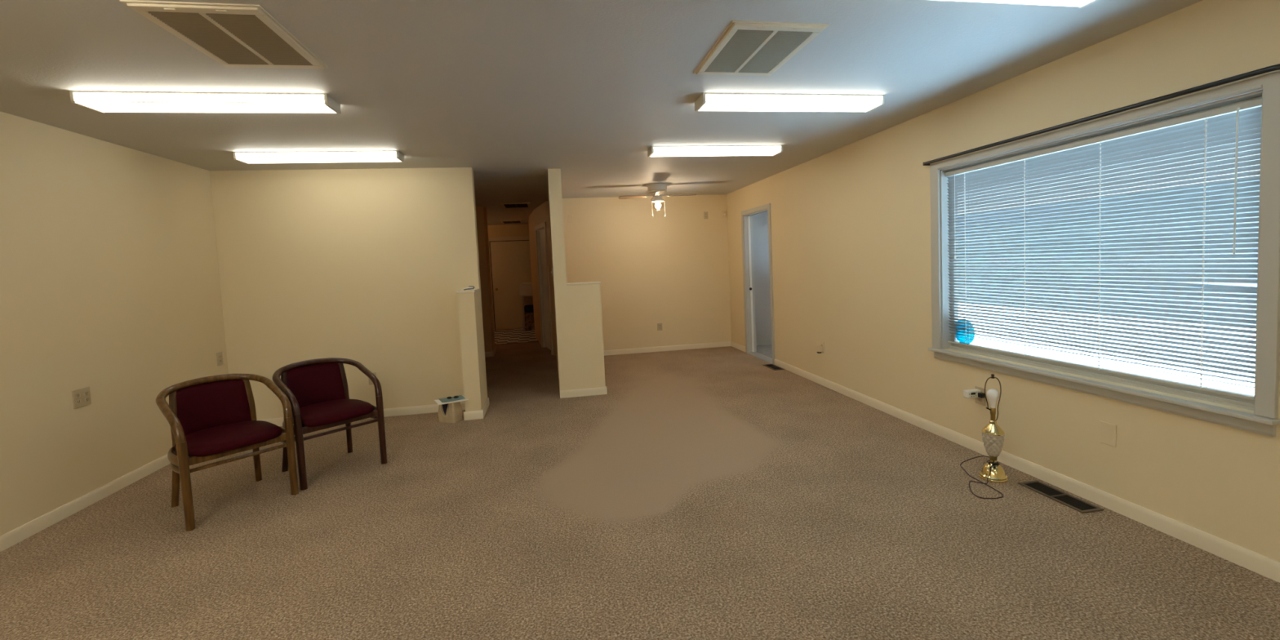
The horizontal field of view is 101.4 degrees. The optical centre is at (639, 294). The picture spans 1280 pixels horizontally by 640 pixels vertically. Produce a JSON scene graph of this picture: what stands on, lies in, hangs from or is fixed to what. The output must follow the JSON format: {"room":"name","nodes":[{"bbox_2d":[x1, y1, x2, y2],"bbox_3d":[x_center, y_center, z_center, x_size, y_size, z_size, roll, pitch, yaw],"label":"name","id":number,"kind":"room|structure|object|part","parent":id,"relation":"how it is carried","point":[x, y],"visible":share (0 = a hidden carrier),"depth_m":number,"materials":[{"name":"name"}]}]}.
{"room":"empty office room","nodes":[
{"label":"empty office room","id":0,"kind":"room"},
{"bbox_2d":[0,111,228,536],"bbox_3d":[-3.113,0.337,-0.075,0.130,2.440,10.393,-3,3,-10],"label":"wall","id":1,"kind":"structure","parent":0,"point":[110,285],"depth_m":3.51,"materials":[{"name":"beige paint"}]},
{"bbox_2d":[71,386,91,408],"bbox_3d":[-3.625,0.670,3.406,0.010,0.116,0.127,-3,3,-10],"label":"wall outlet","id":2,"kind":"object","parent":1,"relation":"attached to","point":[82,397],"visible":1,"depth_m":3.40,"materials":[{"name":"beige plastic"}]},
{"bbox_2d":[0,453,170,551],"bbox_3d":[-2.990,1.510,0.017,0.014,0.079,10.113,-3,3,-10],"label":"baseboard","id":3,"kind":"structure","parent":1,"relation":"attached to","point":[42,522],"depth_m":3.32,"materials":[{"name":"beige paint"}]},
{"bbox_2d":[216,351,223,365],"bbox_3d":[-3.877,0.594,4.840,0.010,0.118,0.082,-3,3,-10],"label":"wall outlet","id":4,"kind":"object","parent":1,"relation":"attached to","point":[219,355],"visible":1,"depth_m":4.83,"materials":[{"name":"beige plastic"}]},
{"bbox_2d":[209,167,487,419],"bbox_3d":[-2.788,0.008,5.176,2.333,2.440,0.120,-3,3,-10],"label":"wall","id":5,"kind":"structure","parent":0,"point":[367,267],"depth_m":5.10,"materials":[{"name":"beige paint"}]},
{"bbox_2d":[256,401,465,426],"bbox_3d":[-2.789,1.192,5.170,2.170,0.079,0.014,-3,3,-10],"label":"baseboard","id":6,"kind":"structure","parent":5,"relation":"attached to","point":[396,411],"depth_m":5.24,"materials":[{"name":"beige paint"}]},
{"bbox_2d":[368,372,376,384],"bbox_3d":[-2.643,0.833,5.179,0.075,0.118,0.010,-3,3,-10],"label":"wall outlet","id":7,"kind":"object","parent":5,"relation":"attached to","point":[374,373],"visible":0.23,"depth_m":5.18,"materials":[{"name":"beige plastic"}]},
{"bbox_2d":[457,290,486,411],"bbox_3d":[-1.641,0.577,5.146,0.148,1.205,0.394,-3,3,-10],"label":"wall","id":8,"kind":"structure","parent":0,"point":[468,304],"depth_m":4.96,"materials":[{"name":"beige paint"}]},
{"bbox_2d":[456,288,479,293],"bbox_3d":[-1.669,-0.034,5.103,0.168,0.022,0.405,-3,3,-10],"label":"trim","id":9,"kind":"structure","parent":8,"relation":"on","point":[477,289],"depth_m":4.91,"materials":[{"name":"beige paint"}]},
{"bbox_2d":[460,285,474,290],"bbox_3d":[-1.641,-0.059,4.991,0.126,0.038,0.048,-4,4,-22],"label":"stapler","id":10,"kind":"object","parent":9,"relation":"on","point":[470,287],"visible":1,"depth_m":4.98,"materials":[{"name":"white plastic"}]},
{"bbox_2d":[463,409,483,420],"bbox_3d":[-1.580,1.149,4.979,0.176,0.079,0.014,-3,3,-10],"label":"baseboard","id":11,"kind":"structure","parent":8,"relation":"attached to","point":[475,415],"depth_m":4.97,"materials":[{"name":"beige paint"}]},
{"bbox_2d":[481,397,489,417],"bbox_3d":[-1.546,1.131,5.253,0.014,0.079,0.514,-3,3,-10],"label":"baseboard","id":12,"kind":"structure","parent":8,"relation":"attached to","point":[486,404],"depth_m":5.23,"materials":[{"name":"beige paint"}]},
{"bbox_2d":[475,205,494,351],"bbox_3d":[-3.200,-0.176,8.563,1.435,2.440,0.430,-3,3,-10],"label":"wall","id":13,"kind":"structure","parent":0,"point":[481,211],"depth_m":8.48,"materials":[{"name":"brown paint"}]},
{"bbox_2d":[484,351,493,356],"bbox_3d":[-3.101,1.012,8.416,1.449,0.079,0.014,-3,3,-10],"label":"baseboard","id":14,"kind":"structure","parent":13,"relation":"attached to","point":[486,353],"depth_m":8.52,"materials":[{"name":"beige paint"}]},
{"bbox_2d":[487,223,533,329],"bbox_3d":[-3.463,-0.386,12.268,3.800,2.440,0.130,-3,3,-10],"label":"wall","id":15,"kind":"structure","parent":0,"point":[501,230],"depth_m":12.22,"materials":[{"name":"brown paint"}]},
{"bbox_2d":[488,235,533,329],"bbox_3d":[-3.001,-0.266,12.248,1.070,2.160,0.084,-3,3,-10],"label":"door","id":16,"kind":"structure","parent":15,"relation":"in","point":[510,266],"depth_m":12.27,"materials":[{"name":"beige paint"}]},
{"bbox_2d":[493,328,537,344],"bbox_3d":[-3.113,0.933,11.254,6.000,0.099,2.880,-3,3,-10],"label":"floor","id":17,"kind":"structure","parent":0,"point":[505,335],"depth_m":11.01,"materials":[{"name":"tile"}]},
{"bbox_2d":[518,282,533,330],"bbox_3d":[-2.496,0.269,12.060,0.500,1.070,0.480,-3,3,-10],"label":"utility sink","id":18,"kind":"object","parent":17,"relation":"on","point":[525,289],"visible":0.52,"depth_m":11.80,"materials":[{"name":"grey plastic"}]},
{"bbox_3d":[-2.656,0.430,11.844,0.025,0.790,0.029,-2,4,13],"label":"leg","id":19,"kind":"part","parent":18,"relation":"part of","materials":[{"name":"grey plastic"}]},
{"bbox_3d":[-2.722,0.410,12.223,0.025,0.790,0.029,-5,4,-32],"label":"leg","id":20,"kind":"part","parent":18,"relation":"part of","materials":[{"name":"grey plastic"}]},
{"bbox_2d":[518,282,533,296],"bbox_3d":[-2.514,-0.120,12.037,0.500,0.290,0.480,-3,3,-10],"label":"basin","id":21,"kind":"object","parent":18,"relation":"in","point":[525,289],"depth_m":11.78,"materials":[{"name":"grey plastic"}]},
{"bbox_2d":[524,311,534,330],"bbox_3d":[-2.473,0.599,12.061,0.340,0.410,0.310,-3,3,-10],"label":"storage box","id":22,"kind":"object","parent":17,"relation":"on","point":[529,316],"visible":0.45,"depth_m":11.90,"materials":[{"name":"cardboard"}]},
{"bbox_2d":[524,304,533,312],"bbox_3d":[-2.486,0.320,12.044,0.330,0.150,0.300,-3,3,-10],"label":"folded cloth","id":23,"kind":"object","parent":22,"relation":"on","point":[529,308],"visible":0.55,"depth_m":11.89,"materials":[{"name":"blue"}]},
{"bbox_2d":[528,180,559,391],"bbox_3d":[-1.544,-0.263,8.761,0.326,2.440,6.240,-3,4,-14],"label":"wall","id":24,"kind":"structure","parent":0,"point":[541,214],"depth_m":8.83,"materials":[{"name":"brown paint"}]},
{"bbox_2d":[534,222,553,355],"bbox_3d":[-1.565,-0.112,8.842,0.138,2.130,0.980,-4,4,-20],"label":"door","id":25,"kind":"structure","parent":24,"relation":"in","point":[540,232],"depth_m":9.04,"materials":[{"name":"beige paint"}]},
{"bbox_2d":[547,168,572,391],"bbox_3d":[-0.860,-0.108,5.652,0.134,2.440,0.140,-3,3,-10],"label":"wall pillar","id":26,"kind":"structure","parent":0,"point":[553,175],"depth_m":5.58,"materials":[{"name":"beige paint"}]},
{"bbox_2d":[560,386,607,398],"bbox_3d":[-0.611,1.063,5.679,0.509,0.079,0.014,-3,3,-10],"label":"baseboard","id":27,"kind":"structure","parent":26,"relation":"attached to","point":[602,390],"depth_m":5.67,"materials":[{"name":"beige paint"}]},
{"bbox_2d":[566,283,605,389],"bbox_3d":[-0.588,0.492,5.721,0.358,1.210,0.120,-3,3,-10],"label":"wall","id":28,"kind":"structure","parent":0,"point":[584,304],"depth_m":5.66,"materials":[{"name":"beige paint"}]},
{"bbox_2d":[566,281,600,284],"bbox_3d":[-0.612,-0.120,5.686,0.364,0.018,0.138,-3,3,-10],"label":"trim","id":29,"kind":"structure","parent":28,"relation":"on","point":[588,282],"depth_m":5.62,"materials":[{"name":"beige paint"}]},
{"bbox_2d":[0,0,1202,225],"bbox_3d":[-0.863,-1.289,3.950,6.245,0.120,17.800,-3,3,-10],"label":"ceiling","id":30,"kind":"structure","parent":0,"point":[511,92],"depth_m":2.82,"materials":[{"name":"paint"}]},
{"bbox_2d":[69,90,341,114],"bbox_3d":[-2.381,-1.069,2.934,1.235,0.061,0.199,-3,3,-10],"label":"fluorescent light","id":31,"kind":"object","parent":30,"relation":"attached to","point":[102,102],"visible":1,"depth_m":2.88,"materials":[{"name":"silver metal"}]},
{"bbox_2d":[119,0,328,68],"bbox_3d":[-1.703,-1.079,2.232,0.454,0.018,0.624,-3,3,-10],"label":"ceiling vent","id":32,"kind":"object","parent":30,"relation":"in","point":[232,35],"visible":1,"depth_m":2.15,"materials":[{"name":"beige metal"}]},
{"bbox_3d":[-1.798,-1.075,2.218,0.172,0.010,0.507,-3,3,-10],"label":"louvre panel","id":33,"kind":"part","parent":32,"relation":"part of","materials":[{"name":"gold metal"}]},
{"bbox_3d":[-1.609,-1.085,2.251,0.172,0.010,0.507,-3,3,-10],"label":"louvre panel","id":34,"kind":"part","parent":32,"relation":"part of","materials":[{"name":"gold metal"}]},
{"bbox_2d":[232,150,404,164],"bbox_3d":[-2.647,-1.143,4.376,1.235,0.061,0.199,-3,3,-10],"label":"fluorescent light","id":35,"kind":"object","parent":30,"relation":"attached to","point":[286,157],"visible":1,"depth_m":4.31,"materials":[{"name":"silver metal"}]},
{"bbox_2d":[499,220,523,223],"bbox_3d":[-2.803,-1.583,11.473,0.454,0.018,0.624,-3,3,-10],"label":"ceiling vent","id":36,"kind":"object","parent":30,"relation":"in","point":[501,221],"visible":1,"depth_m":11.40,"materials":[{"name":"brown metal"}]},
{"bbox_2d":[500,202,531,208],"bbox_3d":[-2.010,-1.442,8.518,0.454,0.018,0.624,-3,3,-10],"label":"ceiling vent","id":37,"kind":"object","parent":30,"relation":"in","point":[513,205],"visible":1,"depth_m":8.45,"materials":[{"name":"brown metal"}]},
{"bbox_3d":[-2.105,-1.437,8.505,0.172,0.010,0.507,-3,3,-10],"label":"louvre panel","id":38,"kind":"part","parent":37,"relation":"part of","materials":[{"name":"brown metal"}]},
{"bbox_3d":[-1.915,-1.448,8.537,0.172,0.010,0.507,-3,3,-10],"label":"louvre panel","id":39,"kind":"part","parent":37,"relation":"part of","materials":[{"name":"brown metal"}]},
{"bbox_2d":[618,182,696,217],"bbox_3d":[0.237,-1.246,6.992,0.791,0.430,0.791,1,5,42],"label":"ceiling fan","id":40,"kind":"object","parent":30,"relation":"hanging from","point":[657,190],"visible":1,"depth_m":6.93,"materials":[{"name":"white metal"}]},
{"bbox_3d":[-0.103,-1.292,6.971,0.365,0.030,0.123,-3,3,-3],"label":"blade","id":41,"kind":"part","parent":40,"relation":"part of","materials":[{"name":"brown wood"}]},
{"bbox_3d":[0.239,-1.200,6.995,0.080,0.111,0.080,-3,3,-10],"label":"bulb","id":42,"kind":"part","parent":40,"relation":"part of","materials":[{"name":"white glass"}]},
{"bbox_3d":[0.251,-1.289,6.652,0.123,0.030,0.365,-3,3,-3],"label":"blade","id":43,"kind":"part","parent":40,"relation":"part of","materials":[{"name":"brown wood"}]},
{"bbox_3d":[0.571,-1.325,7.005,0.365,0.030,0.123,-3,3,-3],"label":"blade","id":44,"kind":"part","parent":40,"relation":"part of","materials":[{"name":"brown wood"}]},
{"bbox_2d":[647,145,782,157],"bbox_3d":[0.696,-1.323,4.842,1.235,0.061,0.199,-3,3,-10],"label":"fluorescent light","id":45,"kind":"object","parent":30,"relation":"attached to","point":[684,150],"visible":1,"depth_m":4.78,"materials":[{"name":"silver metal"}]},
{"bbox_2d":[693,20,829,75],"bbox_3d":[0.571,-1.205,2.615,0.454,0.018,0.624,-3,3,-10],"label":"ceiling vent","id":46,"kind":"object","parent":30,"relation":"in","point":[754,48],"visible":1,"depth_m":2.54,"materials":[{"name":"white metal"}]},
{"bbox_3d":[0.475,-1.200,2.601,0.172,0.010,0.507,-3,3,-10],"label":"louvre panel","id":47,"kind":"part","parent":46,"relation":"part of","materials":[{"name":"grey metal"}]},
{"bbox_3d":[0.665,-1.211,2.634,0.172,0.010,0.507,-3,3,-10],"label":"louvre panel","id":48,"kind":"part","parent":46,"relation":"part of","materials":[{"name":"grey metal"}]},
{"bbox_2d":[694,92,884,112],"bbox_3d":[0.981,-1.251,3.432,1.235,0.061,0.199,-3,3,-10],"label":"fluorescent light","id":49,"kind":"object","parent":30,"relation":"attached to","point":[706,101],"visible":1,"depth_m":3.38,"materials":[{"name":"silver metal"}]},
{"bbox_2d":[929,0,1098,8],"bbox_3d":[1.238,-1.175,1.971,1.235,0.061,0.199,-3,3,-10],"label":"fluorescent light","id":50,"kind":"object","parent":30,"relation":"attached to","point":[1074,3],"visible":1,"depth_m":2.11,"materials":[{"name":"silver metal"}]},
{"bbox_2d":[0,342,1279,639],"bbox_3d":[-0.543,1.279,2.675,6.160,0.001,14.920,-3,3,-10],"label":"floor","id":51,"kind":"structure","parent":0,"point":[717,493],"depth_m":2.69,"materials":[{"name":"carpet"}]},
{"bbox_2d":[155,373,298,531],"bbox_3d":[-2.635,0.940,3.347,0.574,0.793,0.605,0,4,36],"label":"armchair","id":52,"kind":"object","parent":51,"relation":"on","point":[209,418],"visible":1,"depth_m":3.34,"materials":[{"name":"brown wood"}]},
{"bbox_3d":[-2.929,0.748,3.295,0.038,0.302,0.067,-5,4,-30],"label":"post","id":53,"kind":"part","parent":52,"relation":"part of","materials":[{"name":"brown wood"}]},
{"bbox_3d":[-2.936,1.120,3.313,0.108,0.465,0.039,-1,4,19],"label":"leg","id":54,"kind":"part","parent":52,"relation":"part of","materials":[{"name":"brown wood"}]},
{"bbox_3d":[-2.600,1.097,3.001,0.056,0.512,0.047,0,4,36],"label":"leg","id":55,"kind":"part","parent":52,"relation":"part of","materials":[{"name":"brown wood"}]},
{"bbox_3d":[-2.829,0.740,3.469,0.115,0.317,0.380,0,4,36],"label":"backrest","id":56,"kind":"part","parent":52,"relation":"part of","materials":[{"name":"red fabric"}]},
{"bbox_3d":[-2.662,0.685,3.342,0.536,0.283,0.604,0,4,36],"label":"arm rail","id":57,"kind":"part","parent":52,"relation":"part of","materials":[{"name":"brown wood"}]},
{"bbox_3d":[-2.610,0.892,3.323,0.504,0.078,0.501,0,4,36],"label":"seat","id":58,"kind":"part","parent":52,"relation":"part of","materials":[{"name":"red fabric"}]},
{"bbox_3d":[-2.452,0.943,3.214,0.022,0.046,0.500,0,4,36],"label":"rail","id":59,"kind":"part","parent":52,"relation":"part of","materials":[{"name":"brown wood"}]},
{"bbox_3d":[-2.695,0.719,3.616,0.067,0.302,0.038,-2,4,12],"label":"post","id":60,"kind":"part","parent":52,"relation":"part of","materials":[{"name":"brown wood"}]},
{"bbox_3d":[-2.683,1.087,3.663,0.039,0.465,0.108,-5,4,-37],"label":"leg","id":61,"kind":"part","parent":52,"relation":"part of","materials":[{"name":"brown wood"}]},
{"bbox_3d":[-2.284,1.056,3.437,0.056,0.512,0.047,0,4,36],"label":"leg","id":62,"kind":"part","parent":52,"relation":"part of","materials":[{"name":"brown wood"}]},
{"bbox_2d":[271,357,386,490],"bbox_3d":[-2.289,0.894,3.852,0.574,0.793,0.605,0,4,39],"label":"armchair","id":63,"kind":"object","parent":51,"relation":"on","point":[317,390],"visible":0.88,"depth_m":3.88,"materials":[{"name":"brown wood"}]},
{"bbox_3d":[-2.584,0.702,3.815,0.038,0.302,0.067,-4,4,-27],"label":"post","id":64,"kind":"part","parent":63,"relation":"part of","materials":[{"name":"brown wood"}]},
{"bbox_3d":[-2.592,1.073,3.835,0.108,0.465,0.039,-1,4,22],"label":"leg","id":65,"kind":"part","parent":63,"relation":"part of","materials":[{"name":"brown wood"}]},
{"bbox_3d":[-2.273,1.052,3.506,0.056,0.512,0.047,0,4,39],"label":"leg","id":66,"kind":"part","parent":63,"relation":"part of","materials":[{"name":"brown wood"}]},
{"bbox_3d":[-2.476,0.693,3.984,0.115,0.317,0.380,0,4,39],"label":"backrest","id":67,"kind":"part","parent":63,"relation":"part of","materials":[{"name":"red fabric"}]},
{"bbox_3d":[-2.315,0.639,3.849,0.536,0.283,0.604,0,4,39],"label":"arm rail","id":68,"kind":"part","parent":63,"relation":"part of","materials":[{"name":"brown wood"}]},
{"bbox_3d":[-2.264,0.846,3.828,0.504,0.078,0.501,0,4,39],"label":"seat","id":69,"kind":"part","parent":63,"relation":"part of","materials":[{"name":"red fabric"}]},
{"bbox_3d":[-2.113,0.898,3.710,0.022,0.046,0.500,0,4,39],"label":"rail","id":70,"kind":"part","parent":63,"relation":"part of","materials":[{"name":"brown wood"}]},
{"bbox_3d":[-2.334,0.672,4.125,0.067,0.302,0.038,-2,4,15],"label":"post","id":71,"kind":"part","parent":63,"relation":"part of","materials":[{"name":"brown wood"}]},
{"bbox_3d":[-2.321,1.040,4.171,0.039,0.465,0.108,-5,4,-34],"label":"leg","id":72,"kind":"part","parent":63,"relation":"part of","materials":[{"name":"brown wood"}]},
{"bbox_3d":[-1.934,1.011,3.925,0.056,0.512,0.047,0,4,39],"label":"leg","id":73,"kind":"part","parent":63,"relation":"part of","materials":[{"name":"brown wood"}]},
{"bbox_2d":[438,401,462,423],"bbox_3d":[-1.799,1.101,4.958,0.188,0.197,0.145,-1,4,18],"label":"paper bag","id":74,"kind":"object","parent":51,"relation":"on","point":[449,412],"visible":0.88,"depth_m":4.90,"materials":[{"name":"beige paper"}]},
{"bbox_3d":[-1.818,1.079,4.893,0.112,0.130,0.013,-1,4,18],"label":"bag handle","id":75,"kind":"part","parent":74,"relation":"part of","materials":[{"name":"black paper"}]},
{"bbox_2d":[434,395,468,404],"bbox_3d":[-1.781,0.998,4.949,0.270,0.008,0.210,-5,4,-32],"label":"paper sheet","id":76,"kind":"object","parent":74,"relation":"on","point":[438,402],"visible":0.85,"depth_m":4.89,"materials":[{"name":"white paper"}]},
{"bbox_2d":[438,395,464,402],"bbox_3d":[-1.782,0.990,4.969,0.210,0.007,0.156,-5,4,-32],"label":"booklet","id":77,"kind":"object","parent":76,"relation":"on","point":[460,397],"visible":0.9,"depth_m":4.95,"materials":[{"name":"white paper"}]},
{"bbox_2d":[446,395,458,399],"bbox_3d":[-1.786,0.975,5.002,0.110,0.022,0.082,-4,4,-18],"label":"sunglasses","id":78,"kind":"object","parent":77,"relation":"on","point":[454,397],"visible":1,"depth_m":4.97,"materials":[{"name":"black plastic"}]},
{"bbox_2d":[494,341,538,345],"bbox_3d":[-2.351,0.934,9.934,0.950,0.026,0.080,-3,3,-10],"label":"trim","id":79,"kind":"structure","parent":51,"relation":"on","point":[531,341],"depth_m":9.92,"materials":[{"name":"brown wood"}]},
{"bbox_2d":[763,364,784,370],"bbox_3d":[1.710,0.932,6.723,0.135,0.007,0.360,-3,3,-10],"label":"floor vent","id":80,"kind":"object","parent":51,"relation":"in","point":[772,366],"visible":1,"depth_m":6.72,"materials":[{"name":"brown metal"}]},
{"bbox_3d":[1.710,0.932,6.723,0.099,0.004,0.309,-3,3,-10],"label":"louvre panel","id":81,"kind":"part","parent":80,"relation":"part of","materials":[{"name":"black metal"}]},
{"bbox_2d":[960,373,1008,498],"bbox_3d":[2.077,0.809,3.132,0.226,0.647,0.499,-1,4,24],"label":"table lamp","id":82,"kind":"object","parent":51,"relation":"on","point":[993,435],"visible":1,"depth_m":3.16,"materials":[{"name":"gold metal"}]},
{"bbox_3d":[2.070,1.069,3.156,0.186,0.127,0.499,-1,4,24],"label":"cord","id":83,"kind":"part","parent":82,"relation":"part of","materials":[{"name":"black plastic"}]},
{"bbox_3d":[2.136,0.630,3.173,0.066,0.115,0.066,-3,3,-10],"label":"bulb","id":84,"kind":"part","parent":82,"relation":"part of","materials":[{"name":"white glass"}]},
{"bbox_2d":[990,407,995,421],"bbox_3d":[2.140,0.726,3.179,0.030,0.081,0.030,-3,3,-10],"label":"socket","id":85,"kind":"object","parent":82,"relation":"attached to","point":[993,410],"depth_m":3.17,"materials":[{"name":"gold metal"}]},
{"bbox_2d":[1017,480,1103,513],"bbox_3d":[2.347,1.129,2.942,0.135,0.007,0.385,-3,3,-10],"label":"floor vent","id":86,"kind":"object","parent":51,"relation":"in","point":[1071,501],"visible":1,"depth_m":2.92,"materials":[{"name":"brown metal"}]},
{"bbox_3d":[2.347,1.130,2.942,0.099,0.004,0.333,-3,3,-10],"label":"louvre panel","id":87,"kind":"part","parent":86,"relation":"part of","materials":[{"name":"black metal"}]},
{"bbox_2d":[562,194,731,350],"bbox_3d":[0.054,-0.306,8.265,2.802,2.440,0.130,-3,3,-10],"label":"wall","id":88,"kind":"structure","parent":0,"point":[671,270],"depth_m":8.23,"materials":[{"name":"beige paint"}]},
{"bbox_2d":[568,214,573,222],"bbox_3d":[-1.058,-1.149,7.957,0.070,0.120,0.006,-3,3,-10],"label":"wall plate","id":89,"kind":"object","parent":88,"relation":"attached to","point":[570,216],"visible":1,"depth_m":7.95,"materials":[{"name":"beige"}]},
{"bbox_2d":[657,323,662,330],"bbox_3d":[0.315,0.512,8.282,0.080,0.118,0.010,-3,3,-10],"label":"wall outlet","id":90,"kind":"object","parent":88,"relation":"attached to","point":[659,325],"visible":1,"depth_m":8.28,"materials":[{"name":"beige plastic"}]},
{"bbox_2d":[603,341,731,355],"bbox_3d":[0.164,0.873,8.272,2.664,0.079,0.014,-3,3,-10],"label":"baseboard","id":91,"kind":"structure","parent":88,"relation":"attached to","point":[615,352],"depth_m":8.31,"materials":[{"name":"beige paint"}]},
{"bbox_2d":[703,211,708,218],"bbox_3d":[1.049,-1.253,8.320,0.068,0.115,0.010,-3,3,-10],"label":"wall plate","id":92,"kind":"object","parent":88,"relation":"attached to","point":[705,213],"visible":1,"depth_m":8.32,"materials":[{"name":"beige plastic"}]},
{"bbox_2d":[722,210,726,217],"bbox_3d":[1.345,-1.282,8.359,0.060,0.100,0.032,-3,3,-10],"label":"wall sensor","id":93,"kind":"object","parent":88,"relation":"attached to","point":[724,212],"visible":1,"depth_m":8.34,"materials":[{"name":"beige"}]},
{"bbox_2d":[751,211,771,339],"bbox_3d":[2.454,-0.350,7.199,1.324,2.440,2.750,-3,3,-10],"label":"wall","id":94,"kind":"structure","parent":0,"point":[760,221],"depth_m":8.39,"materials":[{"name":"beige paint"}]},
{"bbox_2d":[755,338,771,346],"bbox_3d":[2.232,0.756,8.486,1.204,0.100,0.015,-3,3,-10],"label":"baseboard","id":95,"kind":"structure","parent":94,"relation":"attached to","point":[762,341],"depth_m":8.44,"materials":[{"name":"grey paint"}]},
{"bbox_2d":[756,344,772,358],"bbox_3d":[2.487,0.917,7.286,1.409,0.099,2.820,-3,3,-10],"label":"floor","id":96,"kind":"structure","parent":0,"point":[766,350],"depth_m":7.98,"materials":[{"name":"grey plastic"}]},
{"bbox_2d":[726,0,1279,562],"bbox_3d":[2.590,-0.059,2.232,0.130,2.440,12.901,-3,3,-10],"label":"wall","id":97,"kind":"structure","parent":0,"point":[851,224],"depth_m":3.39,"materials":[{"name":"beige paint"}]},
{"bbox_2d":[730,341,745,351],"bbox_3d":[1.536,0.816,8.190,0.014,0.079,0.644,-3,3,-10],"label":"baseboard","id":98,"kind":"structure","parent":97,"relation":"attached to","point":[734,344],"depth_m":8.17,"materials":[{"name":"beige paint"}]},
{"bbox_2d":[741,203,775,364],"bbox_3d":[1.695,-0.153,7.322,0.150,2.108,1.019,-3,3,-10],"label":"door","id":99,"kind":"structure","parent":97,"relation":"in","point":[746,215],"depth_m":7.72,"materials":[{"name":"grey paint"}]},
{"bbox_2d":[820,341,824,352],"bbox_3d":[1.963,0.567,5.651,0.010,0.118,0.082,-3,3,-10],"label":"wall outlet","id":100,"kind":"object","parent":97,"relation":"attached to","point":[822,344],"visible":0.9,"depth_m":5.63,"materials":[{"name":"beige plastic"}]},
{"bbox_2d":[817,346,822,353],"bbox_3d":[1.935,0.596,5.647,0.052,0.075,0.044,-3,3,-10],"label":"night light","id":101,"kind":"object","parent":100,"relation":"attached to","point":[820,348],"visible":1,"depth_m":5.63,"materials":[{"name":"beige plastic"}]},
{"bbox_2d":[974,386,986,405],"bbox_3d":[2.327,0.694,3.586,0.010,0.120,0.086,-3,3,-10],"label":"wall outlet","id":102,"kind":"object","parent":97,"relation":"attached to","point":[980,401],"visible":0.67,"depth_m":3.58,"materials":[{"name":"beige plastic"}]},
{"bbox_2d":[963,388,985,398],"bbox_3d":[2.274,0.678,3.568,0.100,0.050,0.084,-3,3,-10],"label":"timer","id":103,"kind":"object","parent":102,"relation":"attached to","point":[974,393],"visible":0.98,"depth_m":3.56,"materials":[{"name":"white plastic"}]},
{"bbox_2d":[774,359,1279,582],"bbox_3d":[2.719,1.165,1.457,0.014,0.079,11.008,-3,3,-10],"label":"baseboard","id":104,"kind":"structure","parent":97,"relation":"attached to","point":[1262,565],"depth_m":2.84,"materials":[{"name":"beige paint"}]},
{"bbox_2d":[923,63,1279,165],"bbox_3d":[2.320,-0.929,2.970,0.055,0.024,1.974,-3,3,-10],"label":"curtain rod","id":105,"kind":"object","parent":97,"relation":"attached to","point":[1277,67],"visible":1,"depth_m":2.54,"materials":[{"name":"black metal"}]},
{"bbox_2d":[928,71,1279,436],"bbox_3d":[2.420,-0.199,3.025,0.180,1.453,1.935,-3,3,-10],"label":"window","id":106,"kind":"structure","parent":97,"relation":"in","point":[1264,405],"depth_m":2.46,"materials":[{"name":"grey paint"}]},
{"bbox_2d":[955,318,974,343],"bbox_3d":[2.355,0.271,3.805,0.001,0.190,0.190,-3,3,-10],"label":"window sticker","id":107,"kind":"object","parent":106,"relation":"attached to","point":[958,335],"visible":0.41,"depth_m":3.81,"materials":[{"name":"blue plastic"}]},
{"bbox_2d":[945,97,1262,399],"bbox_3d":[2.419,-0.221,3.019,0.043,1.252,1.738,-3,3,-10],"label":"blind","id":108,"kind":"object","parent":106,"relation":"attached to","point":[1224,124],"visible":0.91,"depth_m":2.69,"materials":[{"name":"grey plastic"}]},
{"bbox_3d":[2.258,-0.557,3.761,0.012,0.610,0.011,-3,3,-10],"label":"pull cord","id":109,"kind":"part","parent":108,"relation":"part of","materials":[{"name":"white fabric"}]},
{"bbox_3d":[2.307,-0.245,3.697,0.031,1.218,0.007,-3,3,-10],"label":"ladder cord","id":110,"kind":"part","parent":108,"relation":"part of","materials":[{"name":"white fabric"}]},
{"bbox_3d":[2.388,-0.221,3.236,0.031,1.218,0.007,-3,3,-10],"label":"ladder cord","id":111,"kind":"part","parent":108,"relation":"part of","materials":[{"name":"white fabric"}]},
{"bbox_3d":[2.465,-0.199,2.798,0.031,1.218,0.007,-3,3,-10],"label":"ladder cord","id":112,"kind":"part","parent":108,"relation":"part of","materials":[{"name":"white fabric"}]},
{"bbox_3d":[2.453,0.396,3.058,0.024,0.014,1.724,-3,3,-10],"label":"rail","id":113,"kind":"part","parent":108,"relation":"part of","materials":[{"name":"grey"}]},
{"bbox_3d":[2.543,-0.175,2.355,0.031,1.218,0.007,-3,3,-10],"label":"ladder cord","id":114,"kind":"part","parent":108,"relation":"part of","materials":[{"name":"white fabric"}]},
{"bbox_3d":[2.410,0.465,3.058,0.100,0.021,1.935,-3,3,-10],"label":"sill","id":115,"kind":"part","parent":106,"relation":"part of","materials":[{"name":"grey paint"}]},
{"bbox_2d":[1100,421,1116,447],"bbox_3d":[2.472,0.737,2.768,0.006,0.118,0.080,-3,3,-10],"label":"wall plate","id":116,"kind":"object","parent":97,"relation":"attached to","point":[1108,430],"visible":1,"depth_m":2.76,"materials":[{"name":"beige plastic"}]},
{"label":"outside","id":117,"kind":"structure","parent":0,"visible":0},
{"bbox_2d":[958,302,1256,395],"bbox_3d":[29.351,-0.502,15.298,56.984,0.050,80.000,-3,3,-10],"label":"ground","id":118,"kind":"structure","parent":117,"point":[1191,379],"depth_m":8.27,"materials":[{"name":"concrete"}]},
{"bbox_2d":[957,180,1259,324],"bbox_3d":[11.224,-0.919,12.091,0.300,2.800,70.000,-3,3,-10],"label":"facade","id":119,"kind":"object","parent":118,"relation":"on","point":[1214,283],"depth_m":11.95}
]}

